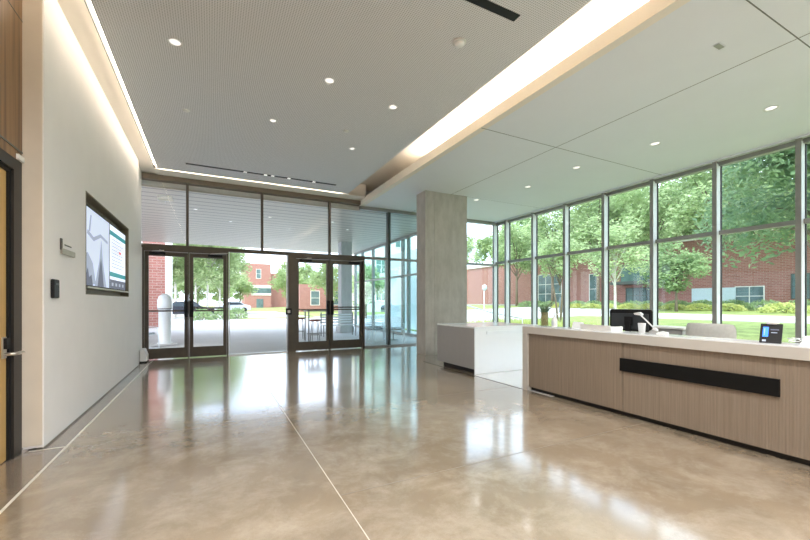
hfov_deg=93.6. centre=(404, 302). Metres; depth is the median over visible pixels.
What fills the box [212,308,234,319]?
shrub
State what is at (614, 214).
tree
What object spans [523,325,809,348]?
countertop
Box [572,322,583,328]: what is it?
brochure holder
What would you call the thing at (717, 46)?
grille
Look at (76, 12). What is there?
trim
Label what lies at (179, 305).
parked car
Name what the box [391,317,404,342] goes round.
wire chair
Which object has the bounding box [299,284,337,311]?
brick building
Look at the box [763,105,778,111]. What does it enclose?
recessed light
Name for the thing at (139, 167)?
wall
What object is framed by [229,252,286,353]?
window
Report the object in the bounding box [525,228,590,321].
young tree
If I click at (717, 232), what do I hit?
window
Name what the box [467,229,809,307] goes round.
brick building
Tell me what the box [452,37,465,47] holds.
smoke detector
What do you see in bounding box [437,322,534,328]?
countertop
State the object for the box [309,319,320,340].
bar stool
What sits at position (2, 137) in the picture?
trim
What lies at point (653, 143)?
recessed light
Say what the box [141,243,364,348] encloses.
door frame
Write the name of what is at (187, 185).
mullion
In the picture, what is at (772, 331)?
terminal
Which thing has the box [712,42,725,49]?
ceiling sensor
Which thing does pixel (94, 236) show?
picture
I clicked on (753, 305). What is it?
shrub
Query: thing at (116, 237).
wall display
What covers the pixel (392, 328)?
cushion
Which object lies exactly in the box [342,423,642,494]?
trim
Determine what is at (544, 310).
vase
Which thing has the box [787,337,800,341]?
cable
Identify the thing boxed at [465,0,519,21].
air vent
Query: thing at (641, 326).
paper cup
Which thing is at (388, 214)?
window
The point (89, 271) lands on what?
picture
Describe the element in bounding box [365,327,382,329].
cushion
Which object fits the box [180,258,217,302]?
birch tree
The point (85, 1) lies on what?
trim
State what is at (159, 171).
trim
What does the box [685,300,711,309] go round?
shrub
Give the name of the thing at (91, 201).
display niche
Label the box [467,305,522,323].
guard rail
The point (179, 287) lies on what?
street tree
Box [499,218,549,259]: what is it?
tree
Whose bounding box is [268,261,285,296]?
street tree
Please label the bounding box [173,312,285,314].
kerb
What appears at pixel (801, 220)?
window
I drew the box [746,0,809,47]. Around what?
trim
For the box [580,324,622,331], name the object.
document tray
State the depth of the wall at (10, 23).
3.24 m
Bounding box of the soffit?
[141,184,416,253]
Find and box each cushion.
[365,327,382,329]
[391,327,402,329]
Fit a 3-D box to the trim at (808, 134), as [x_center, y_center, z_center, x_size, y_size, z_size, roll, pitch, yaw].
[6.741,-2.842,6.623,0.020,0.035,15.670,0,0,-27]
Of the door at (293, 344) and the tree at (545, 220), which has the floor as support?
the door at (293, 344)
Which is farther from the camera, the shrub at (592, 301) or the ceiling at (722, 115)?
the shrub at (592, 301)
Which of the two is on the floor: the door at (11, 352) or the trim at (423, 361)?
the trim at (423, 361)
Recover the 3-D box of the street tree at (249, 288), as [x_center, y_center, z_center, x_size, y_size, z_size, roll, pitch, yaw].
[-32.670,-2.384,77.135,5.887,7.868,6.593,0,0,-27]
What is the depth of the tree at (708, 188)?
56.26 m
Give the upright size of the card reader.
0.185 m
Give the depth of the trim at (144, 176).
9.79 m
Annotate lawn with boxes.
[200,305,279,311]
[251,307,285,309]
[271,305,809,342]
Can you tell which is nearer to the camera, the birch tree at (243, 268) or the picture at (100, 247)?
the picture at (100, 247)
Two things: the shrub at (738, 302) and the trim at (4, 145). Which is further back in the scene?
the shrub at (738, 302)
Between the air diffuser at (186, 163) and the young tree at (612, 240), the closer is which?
the air diffuser at (186, 163)
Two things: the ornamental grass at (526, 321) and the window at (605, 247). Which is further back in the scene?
the ornamental grass at (526, 321)
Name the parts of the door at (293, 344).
post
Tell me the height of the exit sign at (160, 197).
0.220 m
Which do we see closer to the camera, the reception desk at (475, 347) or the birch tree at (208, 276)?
the reception desk at (475, 347)
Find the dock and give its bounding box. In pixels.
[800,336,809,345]
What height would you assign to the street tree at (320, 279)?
7.475 m
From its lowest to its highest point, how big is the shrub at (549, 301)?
0.911 m
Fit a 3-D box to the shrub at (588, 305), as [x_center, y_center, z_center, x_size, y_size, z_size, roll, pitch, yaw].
[19.193,0.358,39.218,2.154,0.646,2.136,0,0,3]
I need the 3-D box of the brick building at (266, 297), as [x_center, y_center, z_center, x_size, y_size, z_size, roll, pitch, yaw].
[-35.338,-4.000,102.011,15.000,11.100,14.150,0,0,-27]
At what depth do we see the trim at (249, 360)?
2.93 m
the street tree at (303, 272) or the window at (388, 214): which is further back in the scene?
the street tree at (303, 272)
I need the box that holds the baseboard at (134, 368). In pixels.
[36,368,134,448]
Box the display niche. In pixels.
[86,191,128,296]
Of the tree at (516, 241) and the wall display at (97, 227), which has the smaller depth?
the wall display at (97, 227)
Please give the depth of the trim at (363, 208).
11.88 m
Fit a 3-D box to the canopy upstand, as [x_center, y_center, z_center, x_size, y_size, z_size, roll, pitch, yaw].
[-6.999,-3.220,8.544,19.300,0.860,0.034,0,0,-27]
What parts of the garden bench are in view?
leg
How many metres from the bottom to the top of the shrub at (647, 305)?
0.646 m
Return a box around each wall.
[0,0,21,150]
[23,0,138,449]
[139,167,140,362]
[391,248,416,329]
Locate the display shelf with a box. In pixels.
[86,286,128,292]
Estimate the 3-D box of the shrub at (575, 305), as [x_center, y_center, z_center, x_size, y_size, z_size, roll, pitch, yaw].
[18.520,0.358,41.051,2.154,0.646,2.136,0,0,23]
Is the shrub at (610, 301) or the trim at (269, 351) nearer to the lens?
the trim at (269, 351)
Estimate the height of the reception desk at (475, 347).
0.890 m
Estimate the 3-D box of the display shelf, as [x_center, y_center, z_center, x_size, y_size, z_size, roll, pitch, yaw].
[-4.594,-0.190,5.879,0.122,0.020,2.650,0,0,-27]
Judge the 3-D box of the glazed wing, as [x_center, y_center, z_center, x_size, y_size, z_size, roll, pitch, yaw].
[-0.643,-0.695,17.119,0.140,4.090,9.410,0,0,-27]
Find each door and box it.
[0,148,24,463]
[142,247,227,358]
[287,255,364,351]
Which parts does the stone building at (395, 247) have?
pane, pane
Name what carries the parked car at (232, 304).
on the plaza
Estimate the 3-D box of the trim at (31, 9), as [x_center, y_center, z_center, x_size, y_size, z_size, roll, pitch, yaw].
[-3.406,-0.873,3.453,0.172,4.355,0.012,0,0,-27]
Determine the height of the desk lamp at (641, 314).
0.484 m
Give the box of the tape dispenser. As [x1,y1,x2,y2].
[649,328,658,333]
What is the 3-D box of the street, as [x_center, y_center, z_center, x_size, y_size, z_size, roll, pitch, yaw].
[31.409,1.025,46.906,81.400,1.150,17.000,0,0,-27]
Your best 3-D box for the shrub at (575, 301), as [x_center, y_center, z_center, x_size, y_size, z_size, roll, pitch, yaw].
[19.233,0.190,42.364,2.586,0.911,2.537,0,0,-21]
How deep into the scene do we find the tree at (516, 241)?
52.47 m
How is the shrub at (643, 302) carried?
on the lawn at (745, 330)
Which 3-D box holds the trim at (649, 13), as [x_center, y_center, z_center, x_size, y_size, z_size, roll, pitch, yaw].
[2.265,-2.949,4.339,0.120,0.178,15.670,0,0,-27]
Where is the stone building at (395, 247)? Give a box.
[352,237,412,311]
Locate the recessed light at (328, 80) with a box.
[324,77,334,83]
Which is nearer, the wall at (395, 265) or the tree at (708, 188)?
the wall at (395, 265)
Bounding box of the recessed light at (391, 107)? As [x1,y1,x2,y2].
[388,105,397,109]
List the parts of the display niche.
sill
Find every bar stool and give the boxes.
[299,317,303,335]
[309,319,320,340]
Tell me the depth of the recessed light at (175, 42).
4.36 m
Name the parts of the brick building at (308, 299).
pane, pane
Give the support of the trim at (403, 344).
on the floor
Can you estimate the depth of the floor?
3.13 m
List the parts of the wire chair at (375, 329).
backrest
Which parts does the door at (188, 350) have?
post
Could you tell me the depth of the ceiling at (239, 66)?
4.93 m
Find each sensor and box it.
[16,153,24,162]
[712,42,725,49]
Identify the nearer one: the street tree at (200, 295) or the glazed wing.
the glazed wing
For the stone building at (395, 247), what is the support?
on the lawn at (745, 330)
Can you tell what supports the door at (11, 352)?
in the wall at (10, 23)
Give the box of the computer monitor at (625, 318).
[610,309,652,331]
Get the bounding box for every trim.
[0,135,22,153]
[0,137,21,161]
[0,361,151,513]
[22,0,41,446]
[28,446,64,451]
[57,0,155,173]
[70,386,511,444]
[84,0,154,167]
[141,172,360,205]
[154,166,365,200]
[228,351,287,355]
[249,360,369,539]
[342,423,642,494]
[349,184,365,194]
[359,0,690,205]
[359,206,497,225]
[365,343,416,347]
[423,361,521,388]
[455,33,809,192]
[483,128,660,174]
[495,133,809,222]
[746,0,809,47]
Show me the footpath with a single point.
(742, 318)
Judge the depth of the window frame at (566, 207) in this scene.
10.88 m
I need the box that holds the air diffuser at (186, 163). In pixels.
[186,163,335,185]
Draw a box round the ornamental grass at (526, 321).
[467,317,609,326]
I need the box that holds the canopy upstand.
[141,180,371,208]
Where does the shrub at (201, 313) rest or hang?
on the plaza
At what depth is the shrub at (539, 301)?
47.65 m
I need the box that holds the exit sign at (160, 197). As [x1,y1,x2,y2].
[157,195,172,203]
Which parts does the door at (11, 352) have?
lock plate, handle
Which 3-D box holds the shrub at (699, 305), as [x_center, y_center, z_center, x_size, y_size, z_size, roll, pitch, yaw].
[23.622,0.358,30.528,2.136,0.646,2.154,0,0,37]
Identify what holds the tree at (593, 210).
on the lawn at (745, 330)
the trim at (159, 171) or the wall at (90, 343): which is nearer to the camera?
the wall at (90, 343)
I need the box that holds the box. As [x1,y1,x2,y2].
[140,348,148,362]
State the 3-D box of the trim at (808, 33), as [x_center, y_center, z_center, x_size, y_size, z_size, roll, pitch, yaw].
[3.758,-2.865,5.101,0.012,0.011,15.670,0,0,-27]
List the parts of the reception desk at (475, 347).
panel, kick plate, panel, rail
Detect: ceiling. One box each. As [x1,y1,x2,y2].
[90,0,591,193]
[365,0,809,222]
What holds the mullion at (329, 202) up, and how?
in the wall at (139, 167)
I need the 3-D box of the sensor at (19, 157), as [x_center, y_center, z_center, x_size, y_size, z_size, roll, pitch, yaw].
[-3.412,-1.278,3.375,0.019,0.045,0.115,0,0,-27]
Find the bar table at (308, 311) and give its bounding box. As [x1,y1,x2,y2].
[303,310,325,340]
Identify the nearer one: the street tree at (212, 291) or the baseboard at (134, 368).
the baseboard at (134, 368)
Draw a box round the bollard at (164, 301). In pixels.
[150,294,177,345]
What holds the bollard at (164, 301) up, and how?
on the plaza
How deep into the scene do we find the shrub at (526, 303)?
49.32 m
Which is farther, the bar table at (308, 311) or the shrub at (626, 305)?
the shrub at (626, 305)
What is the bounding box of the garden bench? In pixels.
[320,312,356,336]
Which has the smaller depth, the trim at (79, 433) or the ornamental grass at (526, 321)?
the trim at (79, 433)
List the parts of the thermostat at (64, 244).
plate, plate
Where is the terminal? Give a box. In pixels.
[759,320,782,343]
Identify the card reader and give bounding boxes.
[51,279,58,297]
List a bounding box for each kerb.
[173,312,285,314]
[241,317,315,318]
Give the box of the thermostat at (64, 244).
[60,238,74,257]
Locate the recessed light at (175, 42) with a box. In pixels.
[167,38,182,46]
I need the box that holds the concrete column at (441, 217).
[417,190,466,354]
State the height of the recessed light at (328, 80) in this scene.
0.008 m
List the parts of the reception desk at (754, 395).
panel, panel, kick plate, panel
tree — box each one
[173,243,213,316]
[173,245,245,306]
[173,283,193,298]
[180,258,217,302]
[181,285,205,303]
[204,285,235,305]
[206,247,251,306]
[216,270,247,298]
[232,272,258,301]
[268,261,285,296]
[283,263,321,283]
[306,264,337,300]
[352,262,384,317]
[467,232,478,266]
[473,231,502,262]
[487,221,540,305]
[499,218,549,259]
[519,207,585,303]
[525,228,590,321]
[553,190,636,301]
[570,210,597,249]
[579,215,649,308]
[589,182,669,236]
[610,180,698,260]
[637,235,711,311]
[647,159,784,251]
[659,221,706,237]
[673,166,773,233]
[692,144,809,267]
[699,179,807,225]
[752,155,809,247]
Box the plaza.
[149,311,416,353]
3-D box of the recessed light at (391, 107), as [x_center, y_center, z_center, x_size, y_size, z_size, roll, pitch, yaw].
[-0.183,-2.974,5.803,0.150,0.008,0.150,0,0,-27]
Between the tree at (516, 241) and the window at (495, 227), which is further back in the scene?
the tree at (516, 241)
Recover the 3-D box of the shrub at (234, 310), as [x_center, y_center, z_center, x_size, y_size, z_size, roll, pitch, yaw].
[-14.128,0.882,32.078,1.756,1.075,1.743,0,0,-27]
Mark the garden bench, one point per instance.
(321, 314)
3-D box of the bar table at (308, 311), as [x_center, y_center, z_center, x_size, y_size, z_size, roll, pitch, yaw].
[-3.062,0.810,13.369,0.900,1.080,0.700,0,0,-27]
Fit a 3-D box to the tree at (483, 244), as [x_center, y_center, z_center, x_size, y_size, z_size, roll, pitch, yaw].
[25.362,-8.946,97.231,15.836,19.363,14.746,0,0,9]
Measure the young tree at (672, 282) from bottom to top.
6.221 m
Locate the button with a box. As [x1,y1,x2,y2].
[286,308,291,314]
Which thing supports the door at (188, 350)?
on the floor
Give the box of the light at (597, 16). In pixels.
[361,0,648,190]
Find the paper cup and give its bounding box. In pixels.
[638,323,645,332]
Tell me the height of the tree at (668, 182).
23.516 m
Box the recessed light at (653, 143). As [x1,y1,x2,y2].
[649,142,660,145]
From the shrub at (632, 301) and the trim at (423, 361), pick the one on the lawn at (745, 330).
the shrub at (632, 301)
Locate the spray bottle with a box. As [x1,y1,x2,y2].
[551,313,557,326]
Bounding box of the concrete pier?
[336,241,353,331]
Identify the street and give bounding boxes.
[317,307,670,326]
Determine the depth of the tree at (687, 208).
31.38 m
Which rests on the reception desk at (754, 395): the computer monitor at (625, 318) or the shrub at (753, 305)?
the computer monitor at (625, 318)
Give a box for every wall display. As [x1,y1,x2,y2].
[86,204,108,288]
[109,223,124,290]
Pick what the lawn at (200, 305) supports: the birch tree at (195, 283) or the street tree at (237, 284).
the street tree at (237, 284)
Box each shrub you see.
[193,309,214,320]
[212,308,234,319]
[228,307,247,318]
[517,301,530,306]
[528,300,545,306]
[540,300,557,306]
[570,300,584,307]
[570,303,586,307]
[580,303,598,308]
[582,300,599,306]
[596,303,617,308]
[599,300,620,305]
[617,303,637,308]
[620,300,644,306]
[635,303,660,309]
[637,300,663,305]
[659,303,686,309]
[664,300,689,308]
[683,303,711,310]
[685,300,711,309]
[722,299,753,309]
[722,303,747,310]
[745,299,781,310]
[756,302,809,312]
[779,299,809,310]
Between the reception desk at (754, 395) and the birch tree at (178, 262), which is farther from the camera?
the birch tree at (178, 262)
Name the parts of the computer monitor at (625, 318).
stand post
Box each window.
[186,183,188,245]
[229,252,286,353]
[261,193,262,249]
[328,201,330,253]
[365,212,496,344]
[493,221,503,321]
[504,214,530,322]
[531,205,562,324]
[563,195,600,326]
[601,181,649,325]
[650,164,711,324]
[712,141,794,323]
[795,137,809,342]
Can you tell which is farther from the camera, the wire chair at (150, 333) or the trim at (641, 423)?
the wire chair at (150, 333)
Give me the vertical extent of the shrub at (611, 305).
0.646 m
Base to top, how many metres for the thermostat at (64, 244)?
0.155 m
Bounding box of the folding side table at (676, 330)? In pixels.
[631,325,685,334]
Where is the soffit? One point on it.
(210, 224)
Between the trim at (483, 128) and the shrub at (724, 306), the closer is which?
the trim at (483, 128)
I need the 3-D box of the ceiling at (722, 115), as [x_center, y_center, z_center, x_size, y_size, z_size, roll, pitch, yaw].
[4.636,-2.900,5.633,5.280,0.080,15.820,0,0,-27]
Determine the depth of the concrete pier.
17.29 m
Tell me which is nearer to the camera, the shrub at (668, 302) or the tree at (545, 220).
the shrub at (668, 302)
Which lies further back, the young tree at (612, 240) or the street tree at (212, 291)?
the street tree at (212, 291)
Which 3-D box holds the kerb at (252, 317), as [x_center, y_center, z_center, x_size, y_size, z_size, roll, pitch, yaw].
[-11.191,1.450,33.584,6.200,0.200,3.000,0,0,-27]
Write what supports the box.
on the floor
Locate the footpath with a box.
[582,313,809,323]
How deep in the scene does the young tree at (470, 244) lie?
32.92 m
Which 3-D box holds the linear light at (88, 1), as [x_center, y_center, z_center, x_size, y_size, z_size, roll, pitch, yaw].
[-2.140,-3.023,1.799,0.054,0.083,14.950,0,0,-27]
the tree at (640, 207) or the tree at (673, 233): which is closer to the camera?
the tree at (640, 207)
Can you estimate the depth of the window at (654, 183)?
8.72 m
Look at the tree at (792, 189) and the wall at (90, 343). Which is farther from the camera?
the tree at (792, 189)
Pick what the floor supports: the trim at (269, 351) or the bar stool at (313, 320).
the trim at (269, 351)
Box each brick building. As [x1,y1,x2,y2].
[141,241,172,327]
[241,263,285,307]
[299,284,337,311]
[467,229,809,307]
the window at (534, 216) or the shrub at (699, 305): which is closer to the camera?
the window at (534, 216)
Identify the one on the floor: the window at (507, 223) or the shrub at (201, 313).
the window at (507, 223)
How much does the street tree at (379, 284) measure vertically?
4.878 m
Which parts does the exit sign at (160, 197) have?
panel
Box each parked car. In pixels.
[173,301,215,317]
[215,302,250,311]
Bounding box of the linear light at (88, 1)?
[86,0,156,166]
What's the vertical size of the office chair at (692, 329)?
1.084 m
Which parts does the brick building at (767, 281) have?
pane, pane, pane, pale panel, pane, pane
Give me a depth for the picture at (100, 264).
5.46 m
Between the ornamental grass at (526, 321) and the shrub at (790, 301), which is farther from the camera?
the shrub at (790, 301)
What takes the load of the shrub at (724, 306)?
on the lawn at (745, 330)
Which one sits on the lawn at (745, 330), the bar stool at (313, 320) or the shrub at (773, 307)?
the shrub at (773, 307)
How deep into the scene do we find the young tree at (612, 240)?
25.90 m
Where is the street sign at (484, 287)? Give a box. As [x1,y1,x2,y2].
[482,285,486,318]
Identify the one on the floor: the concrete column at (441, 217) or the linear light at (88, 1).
the concrete column at (441, 217)
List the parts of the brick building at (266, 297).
pane, band glass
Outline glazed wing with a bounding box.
[354,232,416,336]
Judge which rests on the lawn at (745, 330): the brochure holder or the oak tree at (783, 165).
the oak tree at (783, 165)
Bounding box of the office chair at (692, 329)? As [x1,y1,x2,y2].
[686,323,736,338]
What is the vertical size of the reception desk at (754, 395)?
0.989 m
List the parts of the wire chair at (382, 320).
backrest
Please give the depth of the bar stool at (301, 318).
13.83 m
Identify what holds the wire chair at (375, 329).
on the plaza
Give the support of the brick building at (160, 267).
on the plaza
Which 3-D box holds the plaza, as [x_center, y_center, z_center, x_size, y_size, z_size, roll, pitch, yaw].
[-47.895,1.495,15.310,88.600,0.250,49.180,0,0,-27]
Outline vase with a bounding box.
[538,300,554,325]
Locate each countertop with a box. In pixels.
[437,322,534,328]
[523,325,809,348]
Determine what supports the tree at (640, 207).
on the lawn at (745, 330)
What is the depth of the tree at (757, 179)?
47.82 m
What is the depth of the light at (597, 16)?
5.54 m
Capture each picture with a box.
[86,252,95,283]
[86,268,92,285]
[87,230,107,243]
[95,242,105,286]
[98,262,103,286]
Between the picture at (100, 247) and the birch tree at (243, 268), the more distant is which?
the birch tree at (243, 268)
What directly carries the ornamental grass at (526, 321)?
on the lawn at (745, 330)
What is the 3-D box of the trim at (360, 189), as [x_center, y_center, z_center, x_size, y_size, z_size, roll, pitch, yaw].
[-1.488,-3.195,10.922,0.580,0.310,0.530,0,0,-27]
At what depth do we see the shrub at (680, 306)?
32.04 m
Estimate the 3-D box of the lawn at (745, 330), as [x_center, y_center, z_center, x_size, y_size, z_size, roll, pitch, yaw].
[25.619,1.055,114.122,130.600,1.150,300.000,0,0,-27]
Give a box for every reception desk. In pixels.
[437,322,534,373]
[522,325,809,465]
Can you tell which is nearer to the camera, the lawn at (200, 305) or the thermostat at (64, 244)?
the thermostat at (64, 244)
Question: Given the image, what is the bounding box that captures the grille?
[713,44,723,49]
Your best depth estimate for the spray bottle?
5.59 m
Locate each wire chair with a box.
[149,326,159,347]
[365,316,385,343]
[367,315,384,339]
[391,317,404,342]
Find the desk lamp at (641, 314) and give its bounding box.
[634,312,658,330]
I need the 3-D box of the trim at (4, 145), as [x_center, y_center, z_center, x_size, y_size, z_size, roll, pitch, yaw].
[-3.119,-1.292,2.684,0.085,0.085,1.617,0,0,-27]
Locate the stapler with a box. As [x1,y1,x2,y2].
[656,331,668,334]
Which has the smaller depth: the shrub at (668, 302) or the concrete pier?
the concrete pier
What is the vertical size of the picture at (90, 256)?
0.402 m
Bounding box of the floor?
[0,345,809,539]

